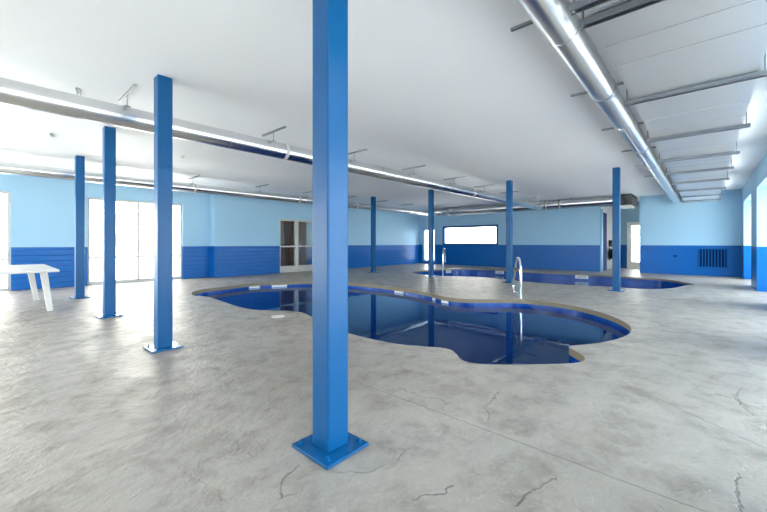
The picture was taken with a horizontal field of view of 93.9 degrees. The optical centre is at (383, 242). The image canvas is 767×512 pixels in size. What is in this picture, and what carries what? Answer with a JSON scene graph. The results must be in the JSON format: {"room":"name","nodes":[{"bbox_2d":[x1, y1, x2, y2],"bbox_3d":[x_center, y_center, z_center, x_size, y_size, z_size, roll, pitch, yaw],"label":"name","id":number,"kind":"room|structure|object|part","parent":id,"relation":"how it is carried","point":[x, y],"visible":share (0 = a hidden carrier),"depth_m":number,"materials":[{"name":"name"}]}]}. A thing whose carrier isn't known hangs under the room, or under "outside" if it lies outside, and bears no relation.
{"room":"indoor swimming pool","nodes":[
{"label":"indoor swimming pool","id":0,"kind":"room"},
{"bbox_2d":[0,173,418,290],"bbox_3d":[-5.002,-0.195,13.820,0.700,3.390,21.100,0,0,42],"label":"wall","id":1,"kind":"structure","parent":0,"point":[223,236],"depth_m":12.45,"materials":[{"name":"blue paint"}]},
{"bbox_2d":[0,191,10,290],"bbox_3d":[-10.356,-0.050,8.043,0.088,2.500,2.750,0,0,42],"label":"window","id":2,"kind":"structure","parent":1,"relation":"in","point":[8,193],"depth_m":9.01,"materials":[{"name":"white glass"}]},
{"bbox_2d":[88,197,181,284],"bbox_3d":[-7.609,-0.050,11.107,0.088,2.500,2.480,0,0,42],"label":"window","id":3,"kind":"structure","parent":1,"relation":"in","point":[138,279],"depth_m":11.08,"materials":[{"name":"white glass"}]},
{"bbox_2d":[280,219,312,272],"bbox_3d":[-3.597,0.115,14.991,0.156,2.170,1.780,0,0,42],"label":"door","id":4,"kind":"structure","parent":1,"relation":"in","point":[296,268],"depth_m":14.94,"materials":[{"name":"metal"}]},
{"bbox_2d":[293,221,305,265],"bbox_3d":[-4.958,-0.250,16.265,2.500,3.100,3.800,0,0,42],"label":"wall","id":5,"kind":"structure","parent":0,"point":[301,225],"depth_m":17.75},
{"bbox_2d":[0,263,766,511],"bbox_3d":[1.215,1.200,10.193,14.800,0.001,24.600,0,0,42],"label":"floor","id":6,"kind":"structure","parent":0,"point":[669,414],"depth_m":2.56,"materials":[{"name":"concrete"}]},
{"bbox_2d":[0,264,59,310],"bbox_3d":[-6.760,0.825,6.504,2.350,0.750,1.060,0,0,42],"label":"table","id":7,"kind":"object","parent":6,"relation":"on","point":[30,269],"visible":1,"depth_m":6.32,"materials":[{"name":"white plastic"}]},
{"bbox_3d":[-7.253,0.847,7.397,0.127,0.706,0.270,0,0,-11],"label":"leg","id":8,"kind":"part","parent":7,"relation":"part of","materials":[{"name":"white plastic"}]},
{"bbox_3d":[-5.968,0.847,6.338,0.178,0.706,0.168,0,0,42],"label":"leg","id":9,"kind":"part","parent":7,"relation":"part of","materials":[{"name":"white plastic"}]},
{"bbox_2d":[69,155,89,299],"bbox_3d":[-6.629,-0.345,7.811,0.330,3.089,0.316,0,0,42],"label":"steel column","id":10,"kind":"structure","parent":6,"relation":"on","point":[79,160],"depth_m":7.75,"materials":[{"name":"blue metal"}]},
{"bbox_3d":[-6.629,1.190,7.811,0.330,0.017,0.316,0,0,42],"label":"plate","id":11,"kind":"part","parent":10,"relation":"part of","materials":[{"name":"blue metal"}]},
{"bbox_2d":[95,126,122,318],"bbox_3d":[-4.506,-0.345,5.880,0.330,3.089,0.316,0,0,42],"label":"steel column","id":12,"kind":"structure","parent":6,"relation":"on","point":[108,133],"depth_m":5.82,"materials":[{"name":"blue metal"}]},
{"bbox_3d":[-4.506,1.190,5.880,0.330,0.017,0.316,0,0,42],"label":"plate","id":13,"kind":"part","parent":12,"relation":"part of","materials":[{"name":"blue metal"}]},
{"bbox_2d":[143,74,182,353],"bbox_3d":[-2.525,-0.345,4.104,0.330,3.089,0.316,0,0,42],"label":"steel column","id":14,"kind":"structure","parent":6,"relation":"on","point":[163,85],"depth_m":4.05,"materials":[{"name":"blue metal"}]},
{"bbox_3d":[-2.525,1.190,4.104,0.330,0.017,0.316,0,0,42],"label":"plate","id":15,"kind":"part","parent":14,"relation":"part of","materials":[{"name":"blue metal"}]},
{"bbox_2d":[271,315,284,317],"bbox_3d":[-1.720,1.194,5.841,0.210,0.011,0.210,0,0,42],"label":"lid","id":16,"kind":"object","parent":6,"relation":"on","point":[273,316],"visible":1,"depth_m":5.81,"materials":[{"name":"white plastic"}]},
{"bbox_2d":[292,0,368,469],"bbox_3d":[-0.314,-0.345,2.114,0.330,3.089,0.316,0,0,42],"label":"steel column","id":17,"kind":"structure","parent":6,"relation":"on","point":[330,443],"depth_m":2.05,"materials":[{"name":"blue metal"}]},
{"bbox_3d":[-0.314,1.190,2.114,0.330,0.017,0.316,0,0,42],"label":"plate","id":18,"kind":"part","parent":17,"relation":"part of","materials":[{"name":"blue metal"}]},
{"bbox_2d":[370,196,377,272],"bbox_3d":[-0.415,-0.345,14.636,0.330,3.089,0.316,0,0,42],"label":"steel column","id":19,"kind":"structure","parent":6,"relation":"on","point":[373,199],"depth_m":14.58,"materials":[{"name":"blue metal"}]},
{"bbox_2d":[192,281,630,364],"bbox_3d":[-0.380,1.875,7.632,9.275,1.350,4.463,0,0,42],"label":"swimming pool","id":20,"kind":"object","parent":6,"relation":"in","point":[479,331],"visible":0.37,"depth_m":6.19,"materials":[{"name":"liquid"}]},
{"bbox_2d":[425,190,436,276],"bbox_3d":[1.692,-0.345,12.747,0.330,3.089,0.316,0,0,42],"label":"steel column","id":21,"kind":"structure","parent":6,"relation":"on","point":[430,192],"depth_m":12.68,"materials":[{"name":"blue metal"}]},
{"bbox_2d":[441,248,445,276],"bbox_3d":[2.200,0.693,12.965,0.103,1.015,0.525,0,0,24],"label":"pool handrail","id":22,"kind":"object","parent":6,"relation":"on","point":[443,251],"visible":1,"depth_m":12.78,"materials":[{"name":"metal"}]},
{"bbox_2d":[502,180,516,282],"bbox_3d":[3.814,-0.345,10.844,0.330,3.089,0.316,0,0,42],"label":"steel column","id":23,"kind":"structure","parent":6,"relation":"on","point":[509,183],"depth_m":10.79,"materials":[{"name":"blue metal"}]},
{"bbox_2d":[512,257,522,298],"bbox_3d":[3.077,0.765,8.291,0.099,0.909,1.148,0,0,10],"label":"pool handrail","id":24,"kind":"object","parent":6,"relation":"on","point":[517,258],"visible":0.98,"depth_m":7.94,"materials":[{"name":"metal"}]},
{"bbox_2d":[412,269,693,288],"bbox_3d":[5.381,1.875,12.990,8.893,1.350,4.421,0,0,42],"label":"swimming pool","id":25,"kind":"object","parent":6,"relation":"in","point":[527,276],"visible":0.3,"depth_m":13.85,"materials":[{"name":"liquid"}]},
{"bbox_2d":[608,167,624,291],"bbox_3d":[5.861,-0.345,9.008,0.330,3.089,0.316,0,0,42],"label":"steel column","id":26,"kind":"structure","parent":6,"relation":"on","point":[616,172],"depth_m":8.96,"materials":[{"name":"blue metal"}]},
{"bbox_2d":[0,0,766,210],"bbox_3d":[1.215,-1.990,10.193,14.800,0.200,24.600,0,0,42],"label":"ceiling","id":27,"kind":"structure","parent":0,"point":[447,87],"depth_m":4.59,"materials":[{"name":"white paint"}]},
{"bbox_2d":[76,87,80,95],"bbox_3d":[-3.783,-1.877,4.439,0.041,0.026,0.204,0,0,-37],"label":"bracket","id":28,"kind":"object","parent":27,"relation":"attached to","point":[78,91],"visible":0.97,"depth_m":4.43,"materials":[{"name":"metal"}]},
{"bbox_2d":[119,84,136,106],"bbox_3d":[-3.219,-1.799,4.498,0.720,0.180,0.060,0,0,42],"label":"hanger","id":29,"kind":"object","parent":27,"relation":"hanging from","point":[133,86],"visible":0.96,"depth_m":4.48,"materials":[{"name":"metal"}]},
{"bbox_2d":[0,77,542,209],"bbox_3d":[0.282,-1.575,8.403,0.270,0.270,19.890,0,0,42],"label":"duct","id":30,"kind":"object","parent":29,"relation":"hanging from","point":[12,92],"visible":0.91,"depth_m":4.95,"materials":[{"name":"metal"}]},
{"bbox_2d":[262,126,285,141],"bbox_3d":[-1.851,-1.799,6.025,0.720,0.180,0.060,0,0,42],"label":"hanger","id":31,"kind":"object","parent":27,"relation":"hanging from","point":[283,127],"visible":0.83,"depth_m":6.02,"materials":[{"name":"metal"}]},
{"bbox_2d":[348,149,366,160],"bbox_3d":[-0.602,-1.799,7.417,0.720,0.180,0.060,0,0,42],"label":"hanger","id":32,"kind":"object","parent":27,"relation":"hanging from","point":[363,149],"visible":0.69,"depth_m":7.38,"materials":[{"name":"metal"}]},
{"bbox_2d":[402,165,425,174],"bbox_3d":[0.753,-1.799,8.928,0.720,0.180,0.060,0,0,42],"label":"hanger","id":33,"kind":"object","parent":27,"relation":"hanging from","point":[423,165],"visible":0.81,"depth_m":8.93,"materials":[{"name":"metal"}]},
{"bbox_2d":[443,176,465,183],"bbox_3d":[2.054,-1.799,10.380,0.720,0.180,0.060,0,0,42],"label":"hanger","id":34,"kind":"object","parent":27,"relation":"hanging from","point":[463,176],"visible":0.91,"depth_m":10.37,"materials":[{"name":"metal"}]},
{"bbox_2d":[434,196,611,215],"bbox_3d":[5.806,-1.659,16.824,8.476,0.462,0.816,0,0,42],"label":"duct","id":35,"kind":"object","parent":27,"relation":"hanging from","point":[603,201],"visible":0.95,"depth_m":15.88,"materials":[{"name":"metal"}]},
{"bbox_2d":[510,0,578,31],"bbox_3d":[1.370,-1.806,2.936,0.660,0.167,0.060,0,0,42],"label":"hanger","id":36,"kind":"object","parent":27,"relation":"hanging from","point":[529,22],"visible":0.2,"depth_m":3.08,"materials":[{"name":"metal"}]},
{"bbox_2d":[516,0,680,203],"bbox_3d":[4.979,-1.600,6.737,0.246,0.246,18.680,0,0,42],"label":"duct","id":37,"kind":"object","parent":36,"relation":"hanging from","point":[553,19],"visible":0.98,"depth_m":3.12,"materials":[{"name":"metal"}]},
{"bbox_2d":[569,0,610,15],"bbox_3d":[1.591,-1.673,1.931,1.070,0.435,0.060,0,0,42],"label":"hanger","id":38,"kind":"object","parent":27,"relation":"hanging from","point":[579,6],"visible":1,"depth_m":2.23,"materials":[{"name":"metal"}]},
{"bbox_2d":[587,0,766,202],"bbox_3d":[6.024,-1.687,6.875,0.934,0.350,17.080,0,0,42],"label":"ceiling panels","id":39,"kind":"object","parent":38,"relation":"on","point":[667,45],"visible":0.8,"depth_m":3.07,"materials":[{"name":"metal"}]},
{"bbox_2d":[571,82,623,96],"bbox_3d":[2.638,-1.806,4.350,0.660,0.167,0.060,0,0,42],"label":"hanger","id":40,"kind":"object","parent":27,"relation":"hanging from","point":[619,83],"visible":0.17,"depth_m":4.47,"materials":[{"name":"metal"}]},
{"bbox_2d":[578,0,664,30],"bbox_3d":[1.738,-1.673,2.095,1.070,0.435,0.060,0,0,42],"label":"hanger","id":41,"kind":"object","parent":27,"relation":"hanging from","point":[634,5],"visible":1,"depth_m":2.31,"materials":[{"name":"metal"}]},
{"bbox_2d":[602,122,643,130],"bbox_3d":[3.880,-1.806,5.735,0.660,0.167,0.060,0,0,42],"label":"hanger","id":42,"kind":"object","parent":27,"relation":"hanging from","point":[638,122],"visible":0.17,"depth_m":5.85,"materials":[{"name":"metal"}]},
{"bbox_2d":[621,194,636,208],"bbox_3d":[9.581,-1.630,14.175,0.620,0.460,1.300,0,0,42],"label":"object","id":43,"kind":"object","parent":27,"relation":"hanging from","point":[628,201],"visible":0.62,"depth_m":13.68,"materials":[{"name":"metal"}]},
{"bbox_2d":[621,205,634,208],"bbox_3d":[9.590,-1.430,14.201,0.480,0.060,1.050,0,0,42],"label":"grille","id":44,"kind":"object","parent":43,"relation":"attached to","point":[622,206],"depth_m":14.02,"materials":[{"name":"white metal"}]},
{"bbox_2d":[624,52,766,106],"bbox_3d":[2.973,-1.673,3.473,1.070,0.435,0.060,0,0,42],"label":"hanger","id":45,"kind":"object","parent":27,"relation":"hanging from","point":[763,73],"visible":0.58,"depth_m":3.41,"materials":[{"name":"metal"}]},
{"bbox_3d":[3.345,-1.673,3.139,0.011,0.435,0.011,0,0,19],"label":"hanger rod","id":46,"kind":"part","parent":45,"relation":"part of","materials":[{"name":"metal"}]},
{"bbox_2d":[645,111,750,142],"bbox_3d":[4.228,-1.673,4.872,1.070,0.435,0.060,0,0,42],"label":"hanger","id":47,"kind":"object","parent":27,"relation":"hanging from","point":[746,125],"visible":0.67,"depth_m":4.82,"materials":[{"name":"metal"}]},
{"bbox_2d":[657,143,739,163],"bbox_3d":[5.429,-1.673,6.213,1.070,0.435,0.060,0,0,42],"label":"hanger","id":48,"kind":"object","parent":27,"relation":"hanging from","point":[659,161],"visible":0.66,"depth_m":6.16,"materials":[{"name":"metal"}]},
{"bbox_2d":[665,158,733,175],"bbox_3d":[6.497,-1.673,7.404,1.070,0.435,0.060,0,0,42],"label":"hanger","id":49,"kind":"object","parent":27,"relation":"hanging from","point":[731,166],"visible":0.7,"depth_m":7.35,"materials":[{"name":"metal"}]},
{"bbox_2d":[670,171,729,184],"bbox_3d":[7.599,-1.673,8.632,1.070,0.435,0.060,0,0,42],"label":"hanger","id":50,"kind":"object","parent":27,"relation":"hanging from","point":[727,178],"visible":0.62,"depth_m":8.59,"materials":[{"name":"metal"}]},
{"bbox_2d":[675,181,725,191],"bbox_3d":[8.801,-1.673,9.972,1.070,0.435,0.060,0,0,42],"label":"hanger","id":51,"kind":"object","parent":27,"relation":"hanging from","point":[724,187],"visible":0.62,"depth_m":9.89,"materials":[{"name":"metal"}]},
{"bbox_2d":[678,194,722,197],"bbox_3d":[10.002,-1.673,11.313,1.070,0.435,0.060,0,0,42],"label":"hanger","id":52,"kind":"object","parent":27,"relation":"hanging from","point":[710,194],"visible":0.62,"depth_m":11.30,"materials":[{"name":"metal"}]},
{"bbox_2d":[681,198,721,201],"bbox_3d":[11.070,-1.673,12.504,1.070,0.435,0.060,0,0,42],"label":"hanger","id":53,"kind":"object","parent":27,"relation":"hanging from","point":[681,198],"visible":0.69,"depth_m":12.48,"materials":[{"name":"metal"}]},
{"bbox_2d":[419,189,741,276],"bbox_3d":[7.601,-0.195,16.790,14.100,3.390,0.750,0,0,42],"label":"wall","id":54,"kind":"structure","parent":0,"point":[557,239],"depth_m":15.14,"materials":[{"name":"blue paint"}]},
{"bbox_2d":[423,228,434,261],"bbox_3d":[2.665,0.120,20.798,0.900,1.920,0.232,0,0,42],"label":"door","id":55,"kind":"structure","parent":54,"relation":"in","point":[434,228],"depth_m":21.02,"materials":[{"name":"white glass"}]},
{"bbox_2d":[443,224,497,244],"bbox_3d":[4.590,-0.405,19.080,3.240,1.050,0.200,0,0,42],"label":"window","id":56,"kind":"structure","parent":54,"relation":"in","point":[496,225],"depth_m":19.02,"materials":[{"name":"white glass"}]},
{"bbox_2d":[697,248,727,267],"bbox_3d":[11.961,0.550,13.025,0.820,0.700,0.034,0,0,42],"label":"air vent","id":57,"kind":"object","parent":54,"relation":"in","point":[706,257],"visible":1,"depth_m":13.02,"materials":[{"name":"blue metal"}]},
{"bbox_2d":[601,206,611,269],"bbox_3d":[10.140,-0.195,16.327,0.200,3.390,2.950,0,0,42],"label":"wall","id":58,"kind":"structure","parent":0,"point":[608,209],"depth_m":16.28,"materials":[{"name":"white paint"}]},
{"bbox_2d":[600,209,602,271],"bbox_3d":[9.168,-0.110,15.049,0.060,2.620,0.270,0,0,42],"label":"trim","id":59,"kind":"structure","parent":58,"relation":"attached to","point":[601,210],"depth_m":14.96,"materials":[{"name":"paint"}]},
{"bbox_2d":[603,212,607,270],"bbox_3d":[9.558,-0.055,15.445,0.111,2.490,0.840,0,0,42],"label":"door","id":60,"kind":"structure","parent":58,"relation":"in","point":[605,247],"depth_m":15.39,"materials":[{"name":"metal"}]},
{"bbox_2d":[608,247,611,259],"bbox_3d":[10.400,0.500,16.328,0.184,0.600,0.600,0,0,42],"label":"hose reel","id":61,"kind":"object","parent":58,"relation":"attached to","point":[610,249],"visible":0.55,"depth_m":16.20,"materials":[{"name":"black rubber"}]},
{"bbox_2d":[621,202,639,267],"bbox_3d":[11.766,-0.195,17.017,1.700,3.390,0.250,0,0,42],"label":"wall","id":62,"kind":"structure","parent":0,"point":[632,214],"depth_m":17.06,"materials":[{"name":"paint"}]},
{"bbox_2d":[627,222,639,267],"bbox_3d":[11.859,0.110,16.739,0.789,2.180,0.040,0,0,42],"label":"trim","id":63,"kind":"structure","parent":62,"relation":"attached to","point":[628,223],"depth_m":16.95,"materials":[{"name":"white paint"}]},
{"bbox_2d":[630,224,639,268],"bbox_3d":[11.912,0.160,16.745,0.620,2.080,0.080,0,0,42],"label":"door","id":64,"kind":"structure","parent":62,"relation":"in","point":[635,265],"depth_m":16.88,"materials":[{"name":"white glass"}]},
{"bbox_2d":[742,153,766,291],"bbox_3d":[5.626,-0.195,4.425,0.530,3.390,21.300,0,0,42],"label":"wall","id":65,"kind":"structure","parent":0,"point":[754,192],"depth_m":9.15,"materials":[{"name":"blue paint"}]},
{"bbox_3d":[-4.958,1.262,16.265,2.500,0.115,3.800,0,0,42],"label":"floor","id":66,"kind":"structure","parent":0,"visible":0},
{"bbox_2d":[280,221,292,265],"bbox_3d":[-5.078,-0.110,17.414,0.112,2.580,1.650,0,0,42],"label":"curtain","id":67,"kind":"object","parent":66,"relation":"on","point":[286,227],"visible":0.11,"depth_m":17.68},
{"label":"outside","id":68,"kind":"structure","parent":0,"visible":0},
{"bbox_2d":[0,246,639,288],"bbox_3d":[0.000,1.360,0.000,280.000,0.001,280.000,0,0,42],"label":"ground","id":69,"kind":"structure","parent":68,"point":[126,268],"depth_m":21.64,"materials":[{"name":"white"}]},
{"bbox_2d":[90,212,153,256],"bbox_3d":[-31.886,-1.020,39.336,8.800,4.760,12.800,0,0,42],"label":"building","id":70,"kind":"structure","parent":69,"relation":"on","point":[126,224],"depth_m":38.53,"materials":[{"name":"white"}]},
{"bbox_3d":[-6.676,-1.799,8.807,0.800,0.180,0.060,0,0,42],"label":"hanger","id":71,"kind":"object","parent":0,"visible":0},
{"bbox_2d":[0,161,427,215],"bbox_3d":[-4.014,-1.580,11.926,0.260,0.260,19.400,0,0,42],"label":"duct","id":72,"kind":"object","parent":71,"relation":"hanging from","point":[5,167],"visible":0.73,"depth_m":9.94,"materials":[{"name":"metal"}]}
]}

